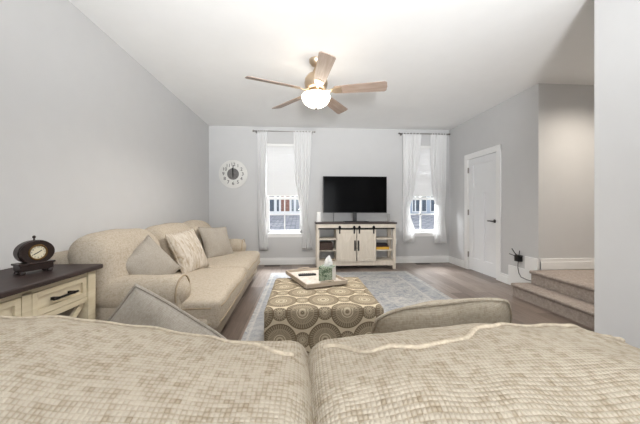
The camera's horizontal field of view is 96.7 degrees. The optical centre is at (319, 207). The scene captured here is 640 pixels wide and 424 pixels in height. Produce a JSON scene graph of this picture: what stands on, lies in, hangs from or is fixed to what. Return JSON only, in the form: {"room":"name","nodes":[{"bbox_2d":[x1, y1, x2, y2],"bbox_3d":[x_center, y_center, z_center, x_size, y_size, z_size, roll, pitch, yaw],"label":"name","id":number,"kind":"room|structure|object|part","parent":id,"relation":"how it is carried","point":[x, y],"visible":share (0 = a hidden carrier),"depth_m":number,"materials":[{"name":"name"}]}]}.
{"room":"living room","nodes":[
{"label":"living room","id":0,"kind":"room"},
{"bbox_2d":[0,0,208,269],"bbox_3d":[-1.940,-0.245,0.988,0.120,2.750,9.230,0,0,-4],"label":"wall","id":1,"kind":"structure","parent":0,"point":[91,141],"depth_m":2.34,"materials":[{"name":"paint"}]},
{"bbox_2d":[209,126,448,257],"bbox_3d":[0.247,-0.245,5.829,5.130,2.750,0.140,0,0,-4],"label":"wall","id":2,"kind":"structure","parent":0,"point":[334,151],"depth_m":5.74,"materials":[{"name":"paint"}]},
{"bbox_2d":[219,160,247,187],"bbox_3d":[-1.713,-0.670,5.608,0.563,0.563,0.040,0,0,-4],"label":"wall clock","id":3,"kind":"object","parent":2,"relation":"attached to","point":[232,173],"visible":1,"depth_m":5.60,"materials":[{"name":"white"}]},
{"bbox_2d":[252,130,315,132],"bbox_3d":[-0.708,-1.510,5.648,1.240,0.050,0.094,0,0,-4],"label":"curtain rod","id":4,"kind":"object","parent":2,"relation":"attached to","point":[252,130],"visible":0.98,"depth_m":5.61,"materials":[{"name":"silver metal"}]},
{"bbox_2d":[257,130,267,249],"bbox_3d":[-1.124,-0.355,5.592,0.219,2.350,0.053,0,0,-4],"label":"curtain","id":5,"kind":"object","parent":4,"relation":"hanging from","point":[261,135],"visible":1,"depth_m":5.59,"materials":[{"name":"white fabric"}]},
{"bbox_2d":[293,131,311,248],"bbox_3d":[-0.338,-0.355,5.644,0.380,2.350,0.053,0,0,-4],"label":"curtain","id":6,"kind":"object","parent":4,"relation":"hanging from","point":[302,140],"visible":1,"depth_m":5.64,"materials":[{"name":"white fabric"}]},
{"bbox_2d":[266,154,302,236],"bbox_3d":[-0.714,-0.352,5.736,0.780,1.875,0.138,0,0,-4],"label":"window","id":7,"kind":"structure","parent":2,"relation":"in","point":[271,233],"depth_m":5.73,"materials":[{"name":"paint"}]},
{"bbox_2d":[266,143,296,195],"bbox_3d":[-0.713,-0.763,5.721,0.728,1.050,0.052,0,0,-4],"label":"window blind","id":8,"kind":"object","parent":7,"relation":"attached to","point":[280,178],"visible":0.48,"depth_m":5.71,"materials":[{"name":"white fabric"}]},
{"bbox_3d":[-0.929,-0.750,5.685,0.003,0.980,0.003,0,0,-40],"label":"ladder cord","id":9,"kind":"part","parent":8,"relation":"part of","materials":[{"name":"white fabric"}]},
{"bbox_3d":[-0.713,-0.250,5.720,0.728,0.024,0.043,0,0,-4],"label":"rail","id":10,"kind":"part","parent":8,"relation":"part of","materials":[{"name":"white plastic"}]},
{"bbox_3d":[-0.716,0.117,5.763,0.650,0.685,0.045,0,0,-4],"label":"sash","id":11,"kind":"part","parent":7,"relation":"part of","materials":[{"name":"paint"}]},
{"bbox_3d":[-0.712,0.544,5.711,0.780,0.081,0.088,0,0,-4],"label":"sill","id":12,"kind":"part","parent":7,"relation":"part of","materials":[{"name":"paint"}]},
{"bbox_2d":[259,256,448,264],"bbox_3d":[0.252,1.062,5.749,4.890,0.135,0.022,0,0,-4],"label":"baseboard","id":13,"kind":"structure","parent":2,"relation":"attached to","point":[399,259],"depth_m":5.72,"materials":[{"name":"paint"}]},
{"bbox_2d":[410,197,435,235],"bbox_3d":[2.110,-0.352,5.925,0.780,1.875,0.138,0,0,-4],"label":"window","id":14,"kind":"structure","parent":2,"relation":"in","point":[418,232],"depth_m":5.94,"materials":[{"name":"paint"}]},
{"bbox_3d":[2.108,0.117,5.951,0.650,0.685,0.045,0,0,-4],"label":"sash","id":15,"kind":"part","parent":14,"relation":"part of","materials":[{"name":"paint"}]},
{"bbox_3d":[2.111,0.544,5.900,0.780,0.081,0.088,0,0,-4],"label":"sill","id":16,"kind":"part","parent":14,"relation":"part of","materials":[{"name":"paint"}]},
{"bbox_3d":[2.107,-0.390,5.966,0.740,1.800,0.055,0,0,-4],"label":"frame","id":17,"kind":"part","parent":14,"relation":"part of","materials":[{"name":"paint"}]},
{"bbox_2d":[413,146,432,196],"bbox_3d":[2.111,-0.763,5.910,0.728,1.050,0.052,0,0,-4],"label":"window blind","id":18,"kind":"object","parent":2,"relation":"attached to","point":[423,187],"visible":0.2,"depth_m":5.91,"materials":[{"name":"white fabric"}]},
{"bbox_3d":[2.111,-0.250,5.908,0.728,0.024,0.043,0,0,-4],"label":"rail","id":19,"kind":"part","parent":18,"relation":"part of","materials":[{"name":"white plastic"}]},
{"bbox_2d":[398,132,449,135],"bbox_3d":[2.131,-1.510,5.838,1.090,0.050,0.094,0,0,-4],"label":"curtain rod","id":20,"kind":"object","parent":2,"relation":"attached to","point":[399,132],"visible":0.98,"depth_m":5.80,"materials":[{"name":"silver metal"}]},
{"bbox_2d":[403,133,420,242],"bbox_3d":[1.875,-0.415,5.793,0.397,2.230,0.055,0,0,-4],"label":"curtain","id":21,"kind":"object","parent":20,"relation":"hanging from","point":[411,142],"visible":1,"depth_m":5.79,"materials":[{"name":"white fabric"}]},
{"bbox_2d":[430,133,446,242],"bbox_3d":[2.435,-0.405,5.829,0.348,2.250,0.053,0,0,-4],"label":"curtain","id":22,"kind":"object","parent":20,"relation":"hanging from","point":[438,143],"visible":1,"depth_m":5.83,"materials":[{"name":"white fabric"}]},
{"bbox_2d":[69,0,593,129],"bbox_3d":[1.257,-1.680,1.212,6.530,0.120,9.490,0,0,-4],"label":"ceiling","id":23,"kind":"structure","parent":0,"point":[443,64],"depth_m":2.96,"materials":[{"name":"paint"}]},
{"bbox_2d":[245,51,386,113],"bbox_3d":[-0.027,-1.347,3.070,1.468,0.544,1.432,0,0,-4],"label":"ceiling fan","id":24,"kind":"object","parent":23,"relation":"hanging from","point":[316,96],"visible":1,"depth_m":3.01,"materials":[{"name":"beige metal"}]},
{"bbox_3d":[-0.474,-1.278,2.898,0.560,0.007,0.152,0,16,-26],"label":"blade","id":25,"kind":"part","parent":24,"relation":"part of","materials":[{"name":"brown wood"}]},
{"bbox_3d":[-0.379,-1.278,3.454,0.560,0.007,0.152,0,16,46],"label":"blade","id":26,"kind":"part","parent":24,"relation":"part of","materials":[{"name":"brown wood"}]},
{"bbox_3d":[-0.043,-1.163,3.111,0.310,0.133,0.310,0,0,-4],"label":"lamp shade","id":27,"kind":"part","parent":24,"relation":"part of","materials":[{"name":"white glass"}]},
{"bbox_3d":[0.026,-1.278,2.636,0.152,0.007,0.560,16,-2,-8],"label":"blade","id":28,"kind":"part","parent":24,"relation":"part of","materials":[{"name":"brown wood"}]},
{"bbox_3d":[0.179,-1.278,3.536,0.152,0.007,0.560,-18,-8,27],"label":"blade","id":29,"kind":"part","parent":24,"relation":"part of","materials":[{"name":"brown wood"}]},
{"bbox_3d":[0.430,-1.278,3.030,0.560,0.007,0.152,0,-16,10],"label":"blade","id":30,"kind":"part","parent":24,"relation":"part of","materials":[{"name":"brown wood"}]},
{"bbox_2d":[220,262,593,340],"bbox_3d":[1.257,1.190,1.212,6.530,0.120,9.490,0,0,-4],"label":"floor","id":31,"kind":"structure","parent":0,"point":[456,282],"depth_m":3.99,"materials":[{"name":"wood"}]},
{"bbox_2d":[0,264,102,319],"bbox_3d":[-1.641,0.750,1.188,0.485,0.759,1.395,0,0,-4],"label":"console table","id":32,"kind":"object","parent":31,"relation":"on","point":[40,292],"visible":0.56,"depth_m":1.58,"materials":[{"name":"brown wood"}]},
{"bbox_3d":[-1.591,0.497,1.192,0.300,0.127,0.365,0,0,-4],"label":"drawer","id":33,"kind":"part","parent":32,"relation":"part of","materials":[{"name":"beige wood"}]},
{"bbox_2d":[11,235,55,275],"bbox_3d":[-1.641,0.264,1.634,0.090,0.213,0.162,0,0,21],"label":"mantel clock","id":34,"kind":"object","parent":32,"relation":"on","point":[33,254],"visible":1,"depth_m":1.60,"materials":[{"name":"brown wood"}]},
{"bbox_3d":[-1.619,0.497,1.614,0.300,0.127,0.365,0,0,-4],"label":"drawer","id":35,"kind":"part","parent":32,"relation":"part of","materials":[{"name":"beige wood"}]},
{"bbox_3d":[-1.462,0.497,1.625,0.039,0.016,0.170,0,0,-4],"label":"handle","id":36,"kind":"part","parent":32,"relation":"part of","materials":[{"name":"black metal"}]},
{"bbox_3d":[-1.509,0.765,1.841,0.065,0.729,0.065,0,0,-4],"label":"leg","id":37,"kind":"part","parent":32,"relation":"part of","materials":[{"name":"beige wood"}]},
{"bbox_2d":[50,220,259,332],"bbox_3d":[-1.425,0.651,3.290,1.212,0.957,2.738,0,0,-5],"label":"sofa","id":38,"kind":"object","parent":31,"relation":"on","point":[210,294],"visible":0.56,"depth_m":2.08,"materials":[{"name":"fabric"}]},
{"bbox_3d":[-1.909,0.660,3.242,0.240,0.700,2.700,0,0,-5],"label":"frame","id":39,"kind":"part","parent":38,"relation":"part of","materials":[{"name":"beige fabric"}]},
{"bbox_2d":[67,228,159,298],"bbox_3d":[-1.603,0.454,2.348,0.380,0.562,0.885,0,0,-5],"label":"cushion","id":40,"kind":"object","parent":38,"relation":"on","point":[112,248],"depth_m":1.98,"materials":[{"name":"beige fabric"}]},
{"bbox_3d":[-1.415,0.750,2.056,0.901,0.520,0.270,0,0,-5],"label":"arm","id":41,"kind":"part","parent":38,"relation":"part of"},
{"bbox_2d":[126,235,180,274],"bbox_3d":[-1.375,0.476,2.313,0.233,0.500,0.508,0,0,4],"label":"throw pillow","id":42,"kind":"object","parent":38,"relation":"on","point":[148,258],"visible":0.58,"depth_m":2.27,"materials":[{"name":"grey fabric"}]},
{"bbox_2d":[144,223,190,270],"bbox_3d":[-1.677,0.456,3.265,0.389,0.562,0.935,0,0,-5],"label":"cushion","id":43,"kind":"object","parent":38,"relation":"on","point":[159,231],"depth_m":2.91,"materials":[{"name":"beige fabric"}]},
{"bbox_2d":[165,228,209,273],"bbox_3d":[-1.409,0.465,3.053,0.232,0.468,0.503,0,0,9],"label":"throw pillow","id":44,"kind":"object","parent":38,"relation":"on","point":[186,248],"visible":0.96,"depth_m":2.94,"materials":[{"name":"fabric"}]},
{"bbox_2d":[183,220,211,254],"bbox_3d":[-1.759,0.454,4.129,0.394,0.562,0.780,0,0,-5],"label":"cushion","id":45,"kind":"object","parent":38,"relation":"on","point":[194,224],"depth_m":3.86,"materials":[{"name":"beige fabric"}]},
{"bbox_2d":[175,267,246,329],"bbox_3d":[-1.226,0.769,2.610,0.917,0.251,1.220,0,0,-5],"label":"seat cushion","id":46,"kind":"object","parent":38,"relation":"on","point":[214,291],"depth_m":2.31,"materials":[{"name":"beige fabric"}]},
{"bbox_2d":[198,226,232,257],"bbox_3d":[-1.417,0.474,3.916,0.249,0.451,0.505,0,0,27],"label":"throw pillow","id":47,"kind":"object","parent":38,"relation":"on","point":[216,242],"visible":0.81,"depth_m":3.82,"materials":[{"name":"grey fabric"}]},
{"bbox_2d":[204,251,259,280],"bbox_3d":[-1.335,0.768,3.835,0.928,0.257,1.200,0,0,-5],"label":"seat cushion","id":48,"kind":"object","parent":38,"relation":"on","point":[248,260],"depth_m":3.60,"materials":[{"name":"beige fabric"}]},
{"bbox_3d":[-1.630,0.750,4.506,0.898,0.519,0.270,0,0,-5],"label":"arm","id":49,"kind":"part","parent":38,"relation":"part of"},
{"bbox_2d":[0,315,639,423],"bbox_3d":[-0.029,0.661,0.659,1.870,0.937,1.020,0,0,-4],"label":"loveseat","id":50,"kind":"object","parent":31,"relation":"on","point":[55,369],"visible":1,"depth_m":0.41,"materials":[{"name":"beige fabric"}]},
{"bbox_2d":[0,318,311,423],"bbox_3d":[-0.381,0.456,0.446,0.742,0.527,0.413,0,0,-4],"label":"cushion","id":51,"kind":"object","parent":50,"relation":"on","point":[53,370],"depth_m":0.40,"materials":[{"name":"beige fabric"}]},
{"bbox_2d":[107,284,225,338],"bbox_3d":[-0.477,0.485,0.825,0.552,0.550,0.174,0,0,3],"label":"throw pillow","id":52,"kind":"object","parent":50,"relation":"on","point":[140,306],"visible":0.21,"depth_m":0.79,"materials":[{"name":"grey fabric"}]},
{"bbox_2d":[371,298,511,333],"bbox_3d":[0.367,0.439,0.886,0.426,0.384,0.249,0,0,5],"label":"throw pillow","id":53,"kind":"object","parent":50,"relation":"on","point":[448,312],"visible":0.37,"depth_m":0.78,"materials":[{"name":"beige fabric"}]},
{"bbox_2d":[308,323,639,423],"bbox_3d":[0.327,0.477,0.492,0.704,0.486,0.417,0,0,-4],"label":"cushion","id":54,"kind":"object","parent":50,"relation":"on","point":[472,373],"depth_m":0.42,"materials":[{"name":"beige fabric"}]},
{"bbox_2d":[241,271,451,340],"bbox_3d":[0.451,1.125,3.458,2.380,0.009,3.060,0,0,-4],"label":"area rug","id":55,"kind":"object","parent":31,"relation":"on","point":[392,290],"visible":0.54,"depth_m":3.77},
{"bbox_2d":[264,277,383,353],"bbox_3d":[0.005,0.893,2.366,0.825,0.454,0.880,0,0,-4],"label":"ottoman","id":56,"kind":"object","parent":55,"relation":"on","point":[293,312],"visible":0.69,"depth_m":1.94,"materials":[{"name":"brown fabric"}]},
{"bbox_2d":[286,267,347,288],"bbox_3d":[-0.052,0.631,2.652,0.384,0.051,0.584,0,0,-24],"label":"serving tray","id":57,"kind":"object","parent":56,"relation":"on","point":[313,281],"visible":0.81,"depth_m":2.56,"materials":[{"name":"brown wood"}]},
{"bbox_2d":[298,273,315,275],"bbox_3d":[-0.121,0.635,2.718,0.170,0.018,0.044,0,0,-12],"label":"remote control","id":58,"kind":"object","parent":57,"relation":"on","point":[300,274],"visible":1,"depth_m":2.70,"materials":[{"name":"black plastic"}]},
{"bbox_2d":[319,255,335,281],"bbox_3d":[0.066,0.533,2.550,0.126,0.222,0.124,0,0,18],"label":"tissue box","id":59,"kind":"object","parent":57,"relation":"on","point":[327,271],"visible":0.97,"depth_m":2.50,"materials":[{"name":"cardboard"}]},
{"bbox_3d":[0.125,0.582,2.530,0.002,0.116,0.116,0,0,18],"label":"panel","id":60,"kind":"part","parent":59,"relation":"part of","materials":[{"name":"white cardboard"}]},
{"bbox_2d":[315,221,396,268],"bbox_3d":[0.662,0.698,5.397,1.510,0.865,0.438,0,0,-4],"label":"media console","id":61,"kind":"object","parent":31,"relation":"on","point":[354,242],"visible":0.96,"depth_m":5.23,"materials":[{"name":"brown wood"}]},
{"bbox_3d":[-0.059,0.713,5.533,0.050,0.835,0.050,0,0,-4],"label":"corner post","id":62,"kind":"part","parent":61,"relation":"part of","materials":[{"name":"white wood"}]},
{"bbox_3d":[-0.037,0.713,5.204,0.050,0.835,0.050,0,0,-4],"label":"corner post","id":63,"kind":"part","parent":61,"relation":"part of","materials":[{"name":"white wood"}]},
{"bbox_2d":[316,212,320,221],"bbox_3d":[-0.023,0.170,5.451,0.100,0.190,0.060,0,0,-4],"label":"router","id":64,"kind":"object","parent":61,"relation":"on","point":[318,213],"visible":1,"depth_m":5.43,"materials":[{"name":"white plastic"}]},
{"bbox_2d":[319,241,332,249],"bbox_3d":[0.101,0.705,5.318,0.262,0.137,0.244,0,0,-4],"label":"wicker basket","id":65,"kind":"object","parent":61,"relation":"on","point":[323,245],"visible":0.83,"depth_m":5.20,"materials":[{"name":"brown wicker"}]},
{"bbox_3d":[0.492,0.690,5.210,0.347,0.580,0.016,0,0,-4],"label":"barn door","id":66,"kind":"part","parent":61,"relation":"part of","materials":[{"name":"white wood"}]},
{"bbox_3d":[0.648,0.647,5.596,0.720,0.705,0.008,0,0,-4],"label":"panel","id":67,"kind":"part","parent":61,"relation":"part of","materials":[{"name":"white wood"}]},
{"bbox_2d":[323,176,386,221],"bbox_3d":[0.669,-0.169,5.437,1.230,0.868,0.240,0,0,-4],"label":"television","id":68,"kind":"object","parent":61,"relation":"on","point":[341,194],"visible":0.97,"depth_m":5.42,"materials":[{"name":"black plastic"}]},
{"bbox_2d":[319,236,392,239],"bbox_3d":[0.660,0.574,5.426,1.410,0.022,0.340,0,0,-4],"label":"shelf","id":69,"kind":"object","parent":61,"relation":"attached to","point":[335,237],"depth_m":5.25,"materials":[{"name":"white wood"}]},
{"bbox_2d":[319,247,392,250],"bbox_3d":[0.660,0.784,5.426,1.410,0.022,0.340,0,0,-4],"label":"shelf","id":70,"kind":"object","parent":61,"relation":"attached to","point":[334,248],"depth_m":5.24,"materials":[{"name":"white wood"}]},
{"bbox_2d":[319,257,392,261],"bbox_3d":[0.660,0.989,5.426,1.410,0.022,0.340,0,0,-4],"label":"shelf","id":71,"kind":"object","parent":61,"relation":"attached to","point":[378,259],"depth_m":5.30,"materials":[{"name":"white wood"}]},
{"bbox_3d":[0.855,0.690,5.235,0.347,0.580,0.016,0,0,-4],"label":"barn door","id":72,"kind":"part","parent":61,"relation":"part of","materials":[{"name":"white wood"}]},
{"bbox_2d":[376,247,388,249],"bbox_3d":[1.159,0.748,5.379,0.250,0.050,0.180,0,0,-4],"label":"book","id":73,"kind":"object","parent":61,"relation":"on","point":[377,248],"visible":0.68,"depth_m":5.29,"materials":[{"name":"yellow paper"}]},
{"bbox_3d":[1.155,0.711,5.379,0.240,0.022,0.176,0,0,-4],"label":"book","id":74,"kind":"object","parent":73,"relation":"on","visible":0},
{"bbox_2d":[376,243,387,245],"bbox_3d":[1.149,0.682,5.378,0.220,0.036,0.170,0,0,-4],"label":"book","id":75,"kind":"object","parent":74,"relation":"on","point":[377,244],"visible":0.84,"depth_m":5.30,"materials":[{"name":"paper"}]},
{"bbox_3d":[1.358,0.713,5.628,0.050,0.835,0.050,0,0,-4],"label":"corner post","id":76,"kind":"part","parent":61,"relation":"part of","materials":[{"name":"white wood"}]},
{"bbox_3d":[1.380,0.713,5.299,0.050,0.835,0.050,0,0,-4],"label":"corner post","id":77,"kind":"part","parent":61,"relation":"part of","materials":[{"name":"white wood"}]},
{"bbox_2d":[511,269,593,328],"bbox_3d":[3.390,0.965,2.967,1.760,0.330,1.550,0,0,-4],"label":"stairs","id":78,"kind":"structure","parent":31,"relation":"on","point":[569,294],"depth_m":3.17,"materials":[{"name":"carpet"}]},
{"bbox_2d":[449,83,546,274],"bbox_3d":[2.825,-0.245,4.814,0.120,2.750,2.230,0,0,-4],"label":"wall","id":79,"kind":"structure","parent":0,"point":[518,123],"depth_m":4.13,"materials":[{"name":"paint"}]},
{"bbox_2d":[449,256,463,267],"bbox_3d":[2.699,1.062,5.635,0.022,0.135,0.575,0,0,-4],"label":"baseboard","id":80,"kind":"structure","parent":79,"relation":"attached to","point":[453,260],"depth_m":5.61,"materials":[{"name":"paint"}]},
{"bbox_2d":[464,144,500,280],"bbox_3d":[2.804,0.072,4.868,0.156,2.115,0.970,0,0,-4],"label":"door","id":81,"kind":"structure","parent":79,"relation":"in","point":[482,175],"depth_m":4.86,"materials":[{"name":"paint"}]},
{"bbox_2d":[509,249,530,280],"bbox_3d":[2.765,0.768,3.886,0.119,0.392,0.458,0,0,-4],"label":"router","id":82,"kind":"object","parent":79,"relation":"attached to","point":[519,258],"visible":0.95,"depth_m":3.96,"materials":[{"name":"black plastic"}]},
{"bbox_2d":[508,256,537,284],"bbox_3d":[2.814,0.895,3.956,0.016,0.470,0.520,0,0,-4],"label":"trim","id":83,"kind":"structure","parent":79,"relation":"attached to","point":[531,263],"depth_m":3.93,"materials":[{"name":"paint"}]},
{"bbox_2d":[500,273,507,283],"bbox_3d":[2.789,1.062,4.298,0.022,0.135,0.165,0,0,-4],"label":"baseboard","id":84,"kind":"structure","parent":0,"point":[503,277],"depth_m":4.29,"materials":[{"name":"paint"}]},
{"bbox_2d":[547,84,593,269],"bbox_3d":[3.654,-0.245,3.812,1.400,2.750,0.120,0,0,-4],"label":"wall","id":85,"kind":"structure","parent":0,"point":[570,107],"depth_m":3.73,"materials":[{"name":"paint"}]},
{"bbox_2d":[540,258,593,269],"bbox_3d":[3.549,0.730,3.734,1.380,0.140,0.022,0,0,-4],"label":"baseboard","id":86,"kind":"structure","parent":85,"relation":"attached to","point":[562,263],"depth_m":3.70,"materials":[{"name":"paint"}]},
{"bbox_2d":[594,0,639,348],"bbox_3d":[3.419,-0.245,-0.548,2.450,2.750,5.450,0,0,-4],"label":"wall partition","id":87,"kind":"structure","parent":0,"point":[616,22],"depth_m":1.94,"materials":[{"name":"paint"}]},
{"label":"outside","id":88,"kind":"structure","parent":0,"visible":0},
{"bbox_3d":[-2.206,4.180,33.026,80.000,0.100,53.800,0,0,-4],"label":"ground","id":89,"kind":"structure","parent":88,"visible":0},
{"bbox_2d":[269,196,299,229],"bbox_3d":[-4.177,0.130,20.517,12.400,8.000,14.500,0,0,-4],"label":"house","id":90,"kind":"structure","parent":89,"relation":"on","point":[292,222],"depth_m":21.20,"materials":[{"name":"white"}]},
{"bbox_3d":[-3.782,-0.860,21.731,0.530,2.220,0.030,0,0,-4],"label":"house pane","id":91,"kind":"part","parent":90,"relation":"part of","materials":[{"name":"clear glass"}]},
{"bbox_3d":[-2.667,-0.860,21.841,0.770,2.420,0.060,0,0,-4],"label":"house door","id":92,"kind":"part","parent":90,"relation":"part of","materials":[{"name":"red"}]},
{"bbox_3d":[-2.664,-0.860,21.806,0.650,2.220,0.030,0,0,-4],"label":"door panel","id":93,"kind":"part","parent":90,"relation":"part of","materials":[{"name":"brown paint"}]},
{"bbox_3d":[-1.711,-0.860,21.870,0.260,2.220,0.030,0,0,-4],"label":"house pane","id":94,"kind":"part","parent":90,"relation":"part of","materials":[{"name":"blue glass"}]},
{"bbox_2d":[410,200,433,228],"bbox_3d":[8.395,0.130,21.357,12.400,8.000,14.500,0,0,-4],"label":"house","id":95,"kind":"structure","parent":89,"relation":"on","point":[427,206],"depth_m":22.46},
{"bbox_3d":[7.758,-0.860,22.502,0.320,2.220,0.030,0,0,-4],"label":"house pane","id":96,"kind":"part","parent":95,"relation":"part of","materials":[{"name":"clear glass"}]},
{"bbox_3d":[8.246,-0.860,22.535,0.320,2.220,0.030,0,0,-4],"label":"house pane","id":97,"kind":"part","parent":95,"relation":"part of","materials":[{"name":"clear glass"}]},
{"bbox_3d":[8.980,-0.860,22.584,0.330,2.220,0.030,0,0,-4],"label":"house pane","id":98,"kind":"part","parent":95,"relation":"part of","materials":[{"name":"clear glass"}]}
]}

